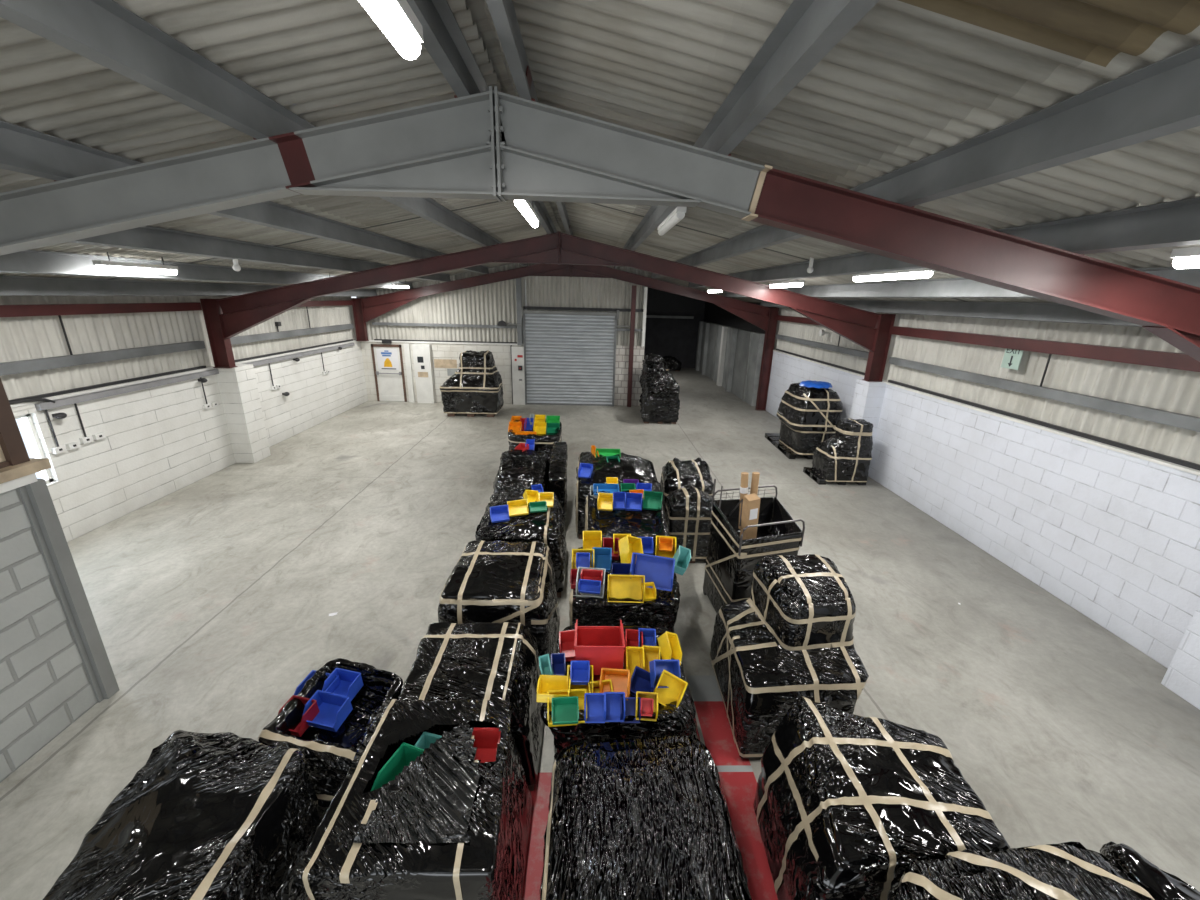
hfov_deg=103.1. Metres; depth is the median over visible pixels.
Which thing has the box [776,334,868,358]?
rail
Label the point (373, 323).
rail
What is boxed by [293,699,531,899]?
pallet
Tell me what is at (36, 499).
column
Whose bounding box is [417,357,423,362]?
notice
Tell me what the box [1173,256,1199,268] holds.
diffuser
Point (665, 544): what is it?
storage bin
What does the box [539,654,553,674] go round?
storage bin
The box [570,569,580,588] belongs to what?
storage bin
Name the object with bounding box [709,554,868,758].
pallet
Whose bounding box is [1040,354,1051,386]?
strap
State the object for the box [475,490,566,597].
pallet
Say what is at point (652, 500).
storage bin
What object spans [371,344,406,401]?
door
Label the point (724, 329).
pier
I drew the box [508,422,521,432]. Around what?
storage bin
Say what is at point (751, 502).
cardboard box
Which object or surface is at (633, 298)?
post
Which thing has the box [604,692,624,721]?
storage bin
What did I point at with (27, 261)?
purlin
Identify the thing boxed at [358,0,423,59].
ceiling light
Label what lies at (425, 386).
trim
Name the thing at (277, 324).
sensor
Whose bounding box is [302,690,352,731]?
storage bin
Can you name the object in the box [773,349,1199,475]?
trim
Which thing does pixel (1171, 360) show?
beam
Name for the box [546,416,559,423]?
storage bin
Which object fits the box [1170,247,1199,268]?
ceiling light
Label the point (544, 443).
pallet
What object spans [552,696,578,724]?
storage bin
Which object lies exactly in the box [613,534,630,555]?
storage bin
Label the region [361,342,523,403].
wall
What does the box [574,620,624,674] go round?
storage bin
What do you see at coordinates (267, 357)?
trim
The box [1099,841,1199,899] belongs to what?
pallet
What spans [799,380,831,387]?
sheet
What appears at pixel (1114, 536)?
wall
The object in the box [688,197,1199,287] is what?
purlin
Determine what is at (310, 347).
wall plate
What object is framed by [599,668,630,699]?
storage bin
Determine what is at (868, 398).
wall pier
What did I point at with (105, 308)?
beam
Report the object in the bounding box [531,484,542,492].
storage bin
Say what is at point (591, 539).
storage bin
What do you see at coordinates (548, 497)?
storage bin
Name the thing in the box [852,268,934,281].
ceiling light
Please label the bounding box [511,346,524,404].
trim
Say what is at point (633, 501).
storage bin
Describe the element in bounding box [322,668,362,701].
storage bin
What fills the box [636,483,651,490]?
storage bin
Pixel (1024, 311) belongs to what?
purlin
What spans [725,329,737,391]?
pier
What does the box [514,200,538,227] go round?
ceiling light
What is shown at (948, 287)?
purlin
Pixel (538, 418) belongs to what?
storage bin
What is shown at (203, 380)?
wall lamp
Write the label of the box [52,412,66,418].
wall lamp
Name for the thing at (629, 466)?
pallet
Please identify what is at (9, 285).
purlin
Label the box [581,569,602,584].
storage bin
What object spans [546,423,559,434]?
storage bin
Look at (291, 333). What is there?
rail
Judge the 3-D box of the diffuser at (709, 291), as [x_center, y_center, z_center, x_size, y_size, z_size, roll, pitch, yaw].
[3.285,-4.553,13.638,0.090,0.090,1.360,1,18,-2]
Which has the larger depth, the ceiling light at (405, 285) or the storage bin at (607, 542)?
the ceiling light at (405, 285)
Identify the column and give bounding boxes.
[17,479,118,702]
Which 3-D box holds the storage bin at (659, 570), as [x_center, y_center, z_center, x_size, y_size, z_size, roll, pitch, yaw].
[0.521,1.178,4.676,0.414,0.360,0.268,6,18,14]
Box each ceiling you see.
[0,0,561,289]
[465,0,565,233]
[485,0,1199,302]
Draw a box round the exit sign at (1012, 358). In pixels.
[1001,348,1023,369]
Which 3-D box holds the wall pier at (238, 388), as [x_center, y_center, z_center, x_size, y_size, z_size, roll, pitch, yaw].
[-7.859,-0.798,10.522,0.410,2.110,0.570,1,18,-2]
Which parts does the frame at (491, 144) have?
apex plate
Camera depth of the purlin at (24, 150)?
3.31 m
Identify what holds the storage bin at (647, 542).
on the pallet at (663, 610)
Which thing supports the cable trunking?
attached to the wall at (160, 441)
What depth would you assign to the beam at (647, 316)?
26.02 m
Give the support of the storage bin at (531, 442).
in the pallet at (518, 470)
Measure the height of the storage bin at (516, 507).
0.197 m
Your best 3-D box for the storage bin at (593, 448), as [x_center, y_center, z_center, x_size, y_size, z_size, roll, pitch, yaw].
[-0.086,0.050,8.380,0.070,0.180,0.349,-4,19,-16]
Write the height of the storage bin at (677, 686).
0.272 m
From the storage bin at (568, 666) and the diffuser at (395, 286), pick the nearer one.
the storage bin at (568, 666)
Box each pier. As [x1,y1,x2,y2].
[216,364,270,462]
[614,345,644,405]
[695,321,702,370]
[701,323,709,374]
[711,325,718,379]
[716,326,727,385]
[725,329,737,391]
[742,332,752,400]
[850,379,885,465]
[1161,603,1199,709]
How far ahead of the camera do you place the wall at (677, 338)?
26.27 m
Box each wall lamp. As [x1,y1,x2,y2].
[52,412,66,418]
[198,378,206,382]
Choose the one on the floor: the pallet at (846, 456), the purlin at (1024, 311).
the pallet at (846, 456)
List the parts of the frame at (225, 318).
apex plate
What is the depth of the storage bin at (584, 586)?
4.50 m
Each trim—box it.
[0,458,51,483]
[0,473,37,493]
[10,340,356,407]
[360,340,523,344]
[403,343,435,402]
[510,345,512,403]
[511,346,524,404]
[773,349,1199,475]
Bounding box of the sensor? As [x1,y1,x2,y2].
[275,322,280,331]
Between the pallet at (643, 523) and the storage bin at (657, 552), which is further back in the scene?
the pallet at (643, 523)
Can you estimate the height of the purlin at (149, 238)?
0.238 m
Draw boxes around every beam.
[0,302,201,316]
[297,300,353,306]
[646,315,693,318]
[775,315,821,325]
[890,326,1199,371]
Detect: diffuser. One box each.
[96,265,176,274]
[393,285,408,287]
[708,290,721,292]
[770,283,802,287]
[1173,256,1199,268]
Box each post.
[516,278,522,345]
[627,285,636,406]
[641,287,647,345]
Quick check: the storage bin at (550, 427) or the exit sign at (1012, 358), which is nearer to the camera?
the exit sign at (1012, 358)
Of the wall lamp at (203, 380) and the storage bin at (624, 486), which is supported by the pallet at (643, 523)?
the storage bin at (624, 486)
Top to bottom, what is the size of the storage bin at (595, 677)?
0.092 m
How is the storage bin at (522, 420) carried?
on the pallet at (544, 443)
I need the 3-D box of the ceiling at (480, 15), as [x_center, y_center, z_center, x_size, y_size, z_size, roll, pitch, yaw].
[-0.854,-5.383,11.908,0.600,0.105,30.000,1,18,-2]
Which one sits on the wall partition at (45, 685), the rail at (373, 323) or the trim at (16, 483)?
the trim at (16, 483)
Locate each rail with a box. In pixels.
[0,341,204,375]
[230,324,353,344]
[372,322,516,327]
[523,306,642,311]
[617,328,641,330]
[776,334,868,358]
[889,357,1199,431]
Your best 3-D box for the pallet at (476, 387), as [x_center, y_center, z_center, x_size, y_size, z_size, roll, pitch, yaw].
[-4.070,-2.161,15.271,1.843,1.991,1.319,1,18,-2]
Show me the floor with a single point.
(211, 600)
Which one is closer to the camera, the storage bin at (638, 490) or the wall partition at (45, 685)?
the wall partition at (45, 685)
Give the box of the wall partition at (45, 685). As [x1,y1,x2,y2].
[0,488,97,782]
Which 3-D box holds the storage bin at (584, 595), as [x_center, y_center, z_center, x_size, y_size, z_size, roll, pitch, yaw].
[-0.089,1.291,4.625,0.270,0.246,0.263,3,18,4]
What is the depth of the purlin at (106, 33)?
2.24 m
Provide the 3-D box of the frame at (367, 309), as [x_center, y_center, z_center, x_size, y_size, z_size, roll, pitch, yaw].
[-1.085,-3.883,16.114,14.130,4.900,0.220,1,18,-2]
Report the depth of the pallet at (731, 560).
5.55 m
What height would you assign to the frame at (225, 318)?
2.790 m
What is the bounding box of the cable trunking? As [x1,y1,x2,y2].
[34,343,354,409]
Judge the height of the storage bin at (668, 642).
0.256 m
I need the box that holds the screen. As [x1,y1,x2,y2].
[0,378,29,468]
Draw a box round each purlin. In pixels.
[0,0,527,266]
[0,120,489,273]
[0,250,412,288]
[0,275,376,296]
[69,226,450,281]
[406,0,556,233]
[486,0,572,235]
[614,0,879,268]
[651,44,1199,278]
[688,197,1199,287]
[724,267,1199,297]
[760,300,1141,326]
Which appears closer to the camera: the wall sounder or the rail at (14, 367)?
the rail at (14, 367)
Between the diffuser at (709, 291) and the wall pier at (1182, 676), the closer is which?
the wall pier at (1182, 676)
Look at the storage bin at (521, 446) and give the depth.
8.50 m
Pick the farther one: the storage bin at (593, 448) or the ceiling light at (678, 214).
the storage bin at (593, 448)
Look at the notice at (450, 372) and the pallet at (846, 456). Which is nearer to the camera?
the pallet at (846, 456)
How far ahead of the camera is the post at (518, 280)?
15.98 m
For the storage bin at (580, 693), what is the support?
on the pallet at (671, 719)
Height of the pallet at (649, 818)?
1.076 m
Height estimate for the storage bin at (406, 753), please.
0.182 m
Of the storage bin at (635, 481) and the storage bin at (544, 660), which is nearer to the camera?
the storage bin at (544, 660)
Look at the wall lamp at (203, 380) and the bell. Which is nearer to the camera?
the wall lamp at (203, 380)
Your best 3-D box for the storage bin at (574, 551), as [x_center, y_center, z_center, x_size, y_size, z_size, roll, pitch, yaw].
[-0.177,1.156,4.986,0.231,0.267,0.213,1,18,-2]
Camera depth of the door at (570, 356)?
16.51 m
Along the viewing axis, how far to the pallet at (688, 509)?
6.81 m
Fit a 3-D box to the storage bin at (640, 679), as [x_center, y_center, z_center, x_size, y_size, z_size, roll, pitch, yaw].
[0.313,1.721,3.502,0.205,0.179,0.167,7,19,17]
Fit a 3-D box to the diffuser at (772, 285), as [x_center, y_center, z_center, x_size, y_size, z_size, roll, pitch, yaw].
[3.448,-3.070,8.865,0.090,0.090,1.360,1,18,-2]
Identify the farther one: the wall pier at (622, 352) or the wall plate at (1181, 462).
the wall pier at (622, 352)
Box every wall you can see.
[0,296,356,399]
[11,341,367,541]
[356,263,647,345]
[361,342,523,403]
[644,287,704,367]
[699,321,764,405]
[704,302,1199,667]
[774,307,1199,463]
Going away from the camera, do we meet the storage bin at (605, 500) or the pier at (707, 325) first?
the storage bin at (605, 500)
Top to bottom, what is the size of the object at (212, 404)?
0.640 m
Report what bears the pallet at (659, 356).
on the floor
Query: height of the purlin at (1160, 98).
0.238 m
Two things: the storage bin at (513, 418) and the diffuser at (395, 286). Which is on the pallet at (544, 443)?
the storage bin at (513, 418)
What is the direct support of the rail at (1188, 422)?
attached to the wall at (1172, 390)
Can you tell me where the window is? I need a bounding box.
[15,414,52,483]
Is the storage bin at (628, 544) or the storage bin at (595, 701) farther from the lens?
the storage bin at (628, 544)
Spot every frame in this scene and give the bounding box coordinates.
[0,86,1199,361]
[200,231,895,381]
[351,264,778,410]
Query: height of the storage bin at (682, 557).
0.261 m
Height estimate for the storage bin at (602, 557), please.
0.247 m
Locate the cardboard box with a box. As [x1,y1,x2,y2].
[740,493,759,539]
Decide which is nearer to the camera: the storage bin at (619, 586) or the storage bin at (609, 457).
the storage bin at (619, 586)
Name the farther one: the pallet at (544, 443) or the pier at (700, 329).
the pier at (700, 329)
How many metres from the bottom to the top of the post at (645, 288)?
1.945 m
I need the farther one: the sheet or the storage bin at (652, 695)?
the sheet
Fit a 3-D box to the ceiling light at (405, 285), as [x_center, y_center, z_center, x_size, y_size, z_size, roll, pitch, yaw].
[-5.929,-4.985,14.176,0.100,0.315,1.100,1,18,-2]
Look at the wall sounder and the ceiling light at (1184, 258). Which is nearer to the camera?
the ceiling light at (1184, 258)
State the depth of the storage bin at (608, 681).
3.44 m
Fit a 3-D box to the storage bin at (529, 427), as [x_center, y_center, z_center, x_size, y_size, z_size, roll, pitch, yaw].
[-1.486,-0.528,9.970,0.170,0.232,0.343,1,18,-2]
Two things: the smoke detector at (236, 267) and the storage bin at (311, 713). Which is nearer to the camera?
the storage bin at (311, 713)
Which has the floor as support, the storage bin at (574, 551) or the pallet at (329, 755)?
the pallet at (329, 755)
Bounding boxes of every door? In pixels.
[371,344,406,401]
[520,308,618,405]
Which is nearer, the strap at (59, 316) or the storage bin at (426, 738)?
the storage bin at (426, 738)
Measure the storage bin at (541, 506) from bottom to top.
0.116 m
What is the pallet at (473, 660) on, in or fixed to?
on the floor
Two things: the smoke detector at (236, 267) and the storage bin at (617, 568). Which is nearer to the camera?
the storage bin at (617, 568)
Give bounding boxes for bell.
[497,321,505,325]
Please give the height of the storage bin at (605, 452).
0.188 m
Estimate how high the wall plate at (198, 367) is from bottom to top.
0.045 m
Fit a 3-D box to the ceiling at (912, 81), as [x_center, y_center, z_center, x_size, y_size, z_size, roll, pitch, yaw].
[2.898,-4.528,12.271,7.450,1.588,30.000,1,18,-2]
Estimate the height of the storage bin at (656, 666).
0.228 m
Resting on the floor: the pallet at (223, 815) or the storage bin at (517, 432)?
the pallet at (223, 815)
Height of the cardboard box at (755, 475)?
0.703 m
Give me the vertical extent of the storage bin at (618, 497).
0.237 m
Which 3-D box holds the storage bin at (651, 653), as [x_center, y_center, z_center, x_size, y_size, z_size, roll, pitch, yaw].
[0.393,1.635,3.704,0.140,0.214,0.195,3,18,4]
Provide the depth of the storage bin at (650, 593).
4.61 m
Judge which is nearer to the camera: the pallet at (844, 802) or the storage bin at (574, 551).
the pallet at (844, 802)
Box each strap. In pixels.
[58,315,72,354]
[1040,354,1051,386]
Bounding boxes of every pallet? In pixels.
[43,730,320,899]
[258,658,402,820]
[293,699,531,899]
[398,622,543,790]
[438,540,558,659]
[440,350,503,416]
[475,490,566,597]
[493,449,548,493]
[508,420,561,461]
[540,624,699,779]
[540,735,751,899]
[548,441,567,524]
[569,545,680,632]
[575,452,660,538]
[584,490,668,546]
[639,354,666,407]
[640,371,679,423]
[644,353,668,371]
[660,457,713,513]
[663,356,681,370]
[665,486,714,562]
[703,479,804,612]
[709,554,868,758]
[753,697,1009,899]
[765,383,842,458]
[803,418,872,484]
[890,841,1155,899]
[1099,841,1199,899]
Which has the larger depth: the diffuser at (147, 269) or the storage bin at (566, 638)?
the diffuser at (147, 269)
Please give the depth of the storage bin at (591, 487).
6.86 m
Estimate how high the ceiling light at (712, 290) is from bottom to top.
0.215 m
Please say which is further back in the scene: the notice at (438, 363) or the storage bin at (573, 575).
the notice at (438, 363)
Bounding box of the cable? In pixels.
[9,398,54,404]
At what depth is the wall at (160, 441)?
8.71 m
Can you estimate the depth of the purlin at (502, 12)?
2.45 m
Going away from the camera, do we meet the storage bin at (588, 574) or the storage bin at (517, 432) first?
the storage bin at (588, 574)
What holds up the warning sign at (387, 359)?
attached to the door at (390, 384)
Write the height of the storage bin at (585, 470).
0.209 m
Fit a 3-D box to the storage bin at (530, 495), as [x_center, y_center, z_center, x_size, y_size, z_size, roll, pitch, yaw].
[-0.932,0.645,6.491,0.224,0.218,0.179,-9,21,-30]
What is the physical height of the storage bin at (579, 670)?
0.117 m
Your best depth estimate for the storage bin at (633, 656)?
3.68 m
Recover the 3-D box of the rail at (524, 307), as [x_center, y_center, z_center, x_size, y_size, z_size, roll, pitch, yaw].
[-0.510,-4.770,16.127,4.150,0.090,0.080,1,18,-2]
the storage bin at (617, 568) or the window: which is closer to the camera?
the storage bin at (617, 568)
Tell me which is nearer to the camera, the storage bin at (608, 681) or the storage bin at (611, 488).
the storage bin at (608, 681)
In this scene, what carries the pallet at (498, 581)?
on the floor
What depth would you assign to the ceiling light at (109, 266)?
5.82 m
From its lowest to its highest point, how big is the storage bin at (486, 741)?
0.172 m
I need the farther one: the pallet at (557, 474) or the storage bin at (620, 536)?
the pallet at (557, 474)
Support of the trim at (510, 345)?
attached to the wall at (501, 353)
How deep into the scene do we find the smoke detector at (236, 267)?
6.19 m
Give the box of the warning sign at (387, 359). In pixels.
[376,348,398,369]
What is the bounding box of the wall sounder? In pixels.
[819,329,828,335]
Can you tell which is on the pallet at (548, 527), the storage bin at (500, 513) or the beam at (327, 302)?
the storage bin at (500, 513)
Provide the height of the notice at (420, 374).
0.180 m
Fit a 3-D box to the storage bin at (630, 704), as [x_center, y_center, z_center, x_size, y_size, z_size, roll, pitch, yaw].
[0.205,1.779,3.290,0.140,0.186,0.144,1,18,-2]
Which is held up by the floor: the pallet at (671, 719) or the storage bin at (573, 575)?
the pallet at (671, 719)
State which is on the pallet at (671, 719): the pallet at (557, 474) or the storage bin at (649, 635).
the storage bin at (649, 635)
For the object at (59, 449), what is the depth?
6.98 m
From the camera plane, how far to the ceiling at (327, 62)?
2.87 m
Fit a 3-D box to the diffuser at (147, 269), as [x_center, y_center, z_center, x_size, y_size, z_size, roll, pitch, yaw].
[-5.737,-2.252,5.939,0.090,0.090,1.020,1,18,-2]
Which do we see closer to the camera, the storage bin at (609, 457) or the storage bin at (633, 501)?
the storage bin at (633, 501)
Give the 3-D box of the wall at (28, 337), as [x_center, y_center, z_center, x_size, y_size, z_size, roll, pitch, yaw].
[-8.059,-1.273,6.126,0.044,1.550,20.800,1,18,-2]
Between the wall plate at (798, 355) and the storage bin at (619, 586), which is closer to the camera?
the storage bin at (619, 586)
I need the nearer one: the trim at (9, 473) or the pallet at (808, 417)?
the trim at (9, 473)
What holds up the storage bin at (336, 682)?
in the pallet at (329, 755)
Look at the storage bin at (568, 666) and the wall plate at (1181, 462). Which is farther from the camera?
the wall plate at (1181, 462)
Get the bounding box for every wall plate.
[9,366,205,401]
[235,339,352,361]
[374,339,516,343]
[776,349,864,374]
[888,380,1199,470]
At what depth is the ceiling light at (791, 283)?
8.69 m
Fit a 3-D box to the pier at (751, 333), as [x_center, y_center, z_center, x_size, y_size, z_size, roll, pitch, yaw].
[5.595,-3.133,18.078,0.080,2.600,0.080,1,18,-2]
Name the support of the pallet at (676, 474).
on the floor
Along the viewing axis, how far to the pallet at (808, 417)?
11.54 m
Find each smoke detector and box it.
[232,259,240,270]
[807,257,813,272]
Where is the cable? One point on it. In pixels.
(40, 399)
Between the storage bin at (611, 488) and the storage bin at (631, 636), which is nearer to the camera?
the storage bin at (631, 636)
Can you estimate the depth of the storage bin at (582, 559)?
4.88 m
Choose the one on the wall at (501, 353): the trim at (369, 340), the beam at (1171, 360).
the trim at (369, 340)
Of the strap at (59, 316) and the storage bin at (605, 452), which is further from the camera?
the storage bin at (605, 452)
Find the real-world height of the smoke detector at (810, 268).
0.245 m
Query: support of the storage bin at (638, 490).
on the pallet at (643, 523)
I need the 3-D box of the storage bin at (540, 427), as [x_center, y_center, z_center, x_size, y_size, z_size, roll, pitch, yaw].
[-1.220,-0.434,9.699,0.250,0.242,0.235,1,18,-2]
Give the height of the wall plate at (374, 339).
0.050 m
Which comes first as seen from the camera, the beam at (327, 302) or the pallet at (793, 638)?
the pallet at (793, 638)
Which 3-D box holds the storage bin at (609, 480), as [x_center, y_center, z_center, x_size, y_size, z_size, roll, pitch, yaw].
[0.181,0.495,7.178,0.170,0.126,0.157,1,18,-2]
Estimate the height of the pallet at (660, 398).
1.526 m
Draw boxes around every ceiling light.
[92,252,177,274]
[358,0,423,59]
[392,280,408,287]
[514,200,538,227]
[657,206,686,235]
[707,288,721,292]
[769,279,804,287]
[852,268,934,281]
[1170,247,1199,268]
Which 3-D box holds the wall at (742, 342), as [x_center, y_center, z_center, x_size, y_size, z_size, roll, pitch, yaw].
[5.662,-4.266,21.613,0.220,2.600,9.100,1,18,-2]
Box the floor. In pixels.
[0,368,1199,899]
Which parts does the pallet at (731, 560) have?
rail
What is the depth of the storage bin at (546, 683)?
3.45 m
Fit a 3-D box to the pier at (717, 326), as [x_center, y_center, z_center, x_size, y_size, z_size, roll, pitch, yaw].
[5.485,-4.635,22.751,0.080,2.600,0.100,1,18,-2]
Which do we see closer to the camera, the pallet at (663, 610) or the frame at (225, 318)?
the pallet at (663, 610)
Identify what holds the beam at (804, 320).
attached to the frame at (367, 309)
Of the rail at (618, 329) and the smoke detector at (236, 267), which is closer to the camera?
the smoke detector at (236, 267)
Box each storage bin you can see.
[278,695,319,736]
[294,670,340,695]
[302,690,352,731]
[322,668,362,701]
[371,742,423,790]
[415,732,441,748]
[472,728,500,762]
[490,505,509,522]
[507,499,528,516]
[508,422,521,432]
[510,416,521,421]
[515,431,536,434]
[515,443,528,451]
[520,418,526,430]
[523,490,538,504]
[524,418,533,430]
[525,439,534,449]
[529,501,546,512]
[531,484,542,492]
[533,422,545,434]
[534,415,545,421]
[537,675,570,702]
[539,492,553,506]
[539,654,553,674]
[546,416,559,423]
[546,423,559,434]
[547,689,586,726]
[551,653,565,675]
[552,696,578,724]
[559,630,574,661]
[567,665,592,692]
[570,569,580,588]
[570,661,589,684]
[572,549,593,568]
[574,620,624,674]
[575,567,605,597]
[576,552,589,568]
[578,463,592,477]
[578,579,600,593]
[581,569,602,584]
[583,531,601,548]
[584,693,605,722]
[587,675,608,688]
[588,679,612,692]
[590,486,597,497]
[591,445,598,457]
[592,547,611,571]
[593,484,618,495]
[596,448,620,456]
[597,493,612,510]
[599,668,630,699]
[603,538,619,559]
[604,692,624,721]
[606,456,619,461]
[606,477,617,483]
[607,574,644,602]
[612,563,635,574]
[613,492,624,509]
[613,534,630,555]
[618,535,643,563]
[620,697,640,722]
[621,483,635,491]
[623,479,638,486]
[624,647,644,676]
[625,492,642,510]
[625,629,642,647]
[629,489,643,499]
[630,552,674,590]
[630,666,657,696]
[635,691,657,720]
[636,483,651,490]
[638,537,653,554]
[638,628,655,646]
[640,698,653,715]
[641,582,655,600]
[641,645,659,671]
[642,491,662,510]
[649,660,680,687]
[653,670,687,706]
[655,536,675,557]
[657,631,681,664]
[659,537,672,551]
[673,546,690,574]
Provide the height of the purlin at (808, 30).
0.238 m
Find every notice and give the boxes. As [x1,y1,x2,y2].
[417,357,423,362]
[418,372,427,376]
[434,359,456,367]
[447,369,457,375]
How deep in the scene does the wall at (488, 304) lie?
16.11 m
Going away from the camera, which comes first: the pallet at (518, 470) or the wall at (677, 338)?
the pallet at (518, 470)
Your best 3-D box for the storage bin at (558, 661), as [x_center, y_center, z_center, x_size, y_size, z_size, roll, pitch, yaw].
[-0.317,1.642,3.611,0.110,0.136,0.158,-1,18,-6]
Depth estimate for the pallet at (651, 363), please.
15.54 m
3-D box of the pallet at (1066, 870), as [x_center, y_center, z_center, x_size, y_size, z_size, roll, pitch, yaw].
[1.960,2.632,1.942,1.447,1.299,1.259,1,18,-2]
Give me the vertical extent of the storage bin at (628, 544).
0.359 m
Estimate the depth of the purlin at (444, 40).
2.58 m
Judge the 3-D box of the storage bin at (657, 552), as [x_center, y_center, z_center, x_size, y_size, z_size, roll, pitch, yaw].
[0.720,1.077,5.239,0.222,0.255,0.216,3,18,6]
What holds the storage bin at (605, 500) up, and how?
on the pallet at (643, 523)
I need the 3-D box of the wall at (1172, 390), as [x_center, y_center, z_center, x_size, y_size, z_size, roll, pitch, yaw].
[6.330,-1.067,6.635,0.044,1.550,21.000,1,18,-2]
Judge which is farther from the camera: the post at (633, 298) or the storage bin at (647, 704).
the post at (633, 298)

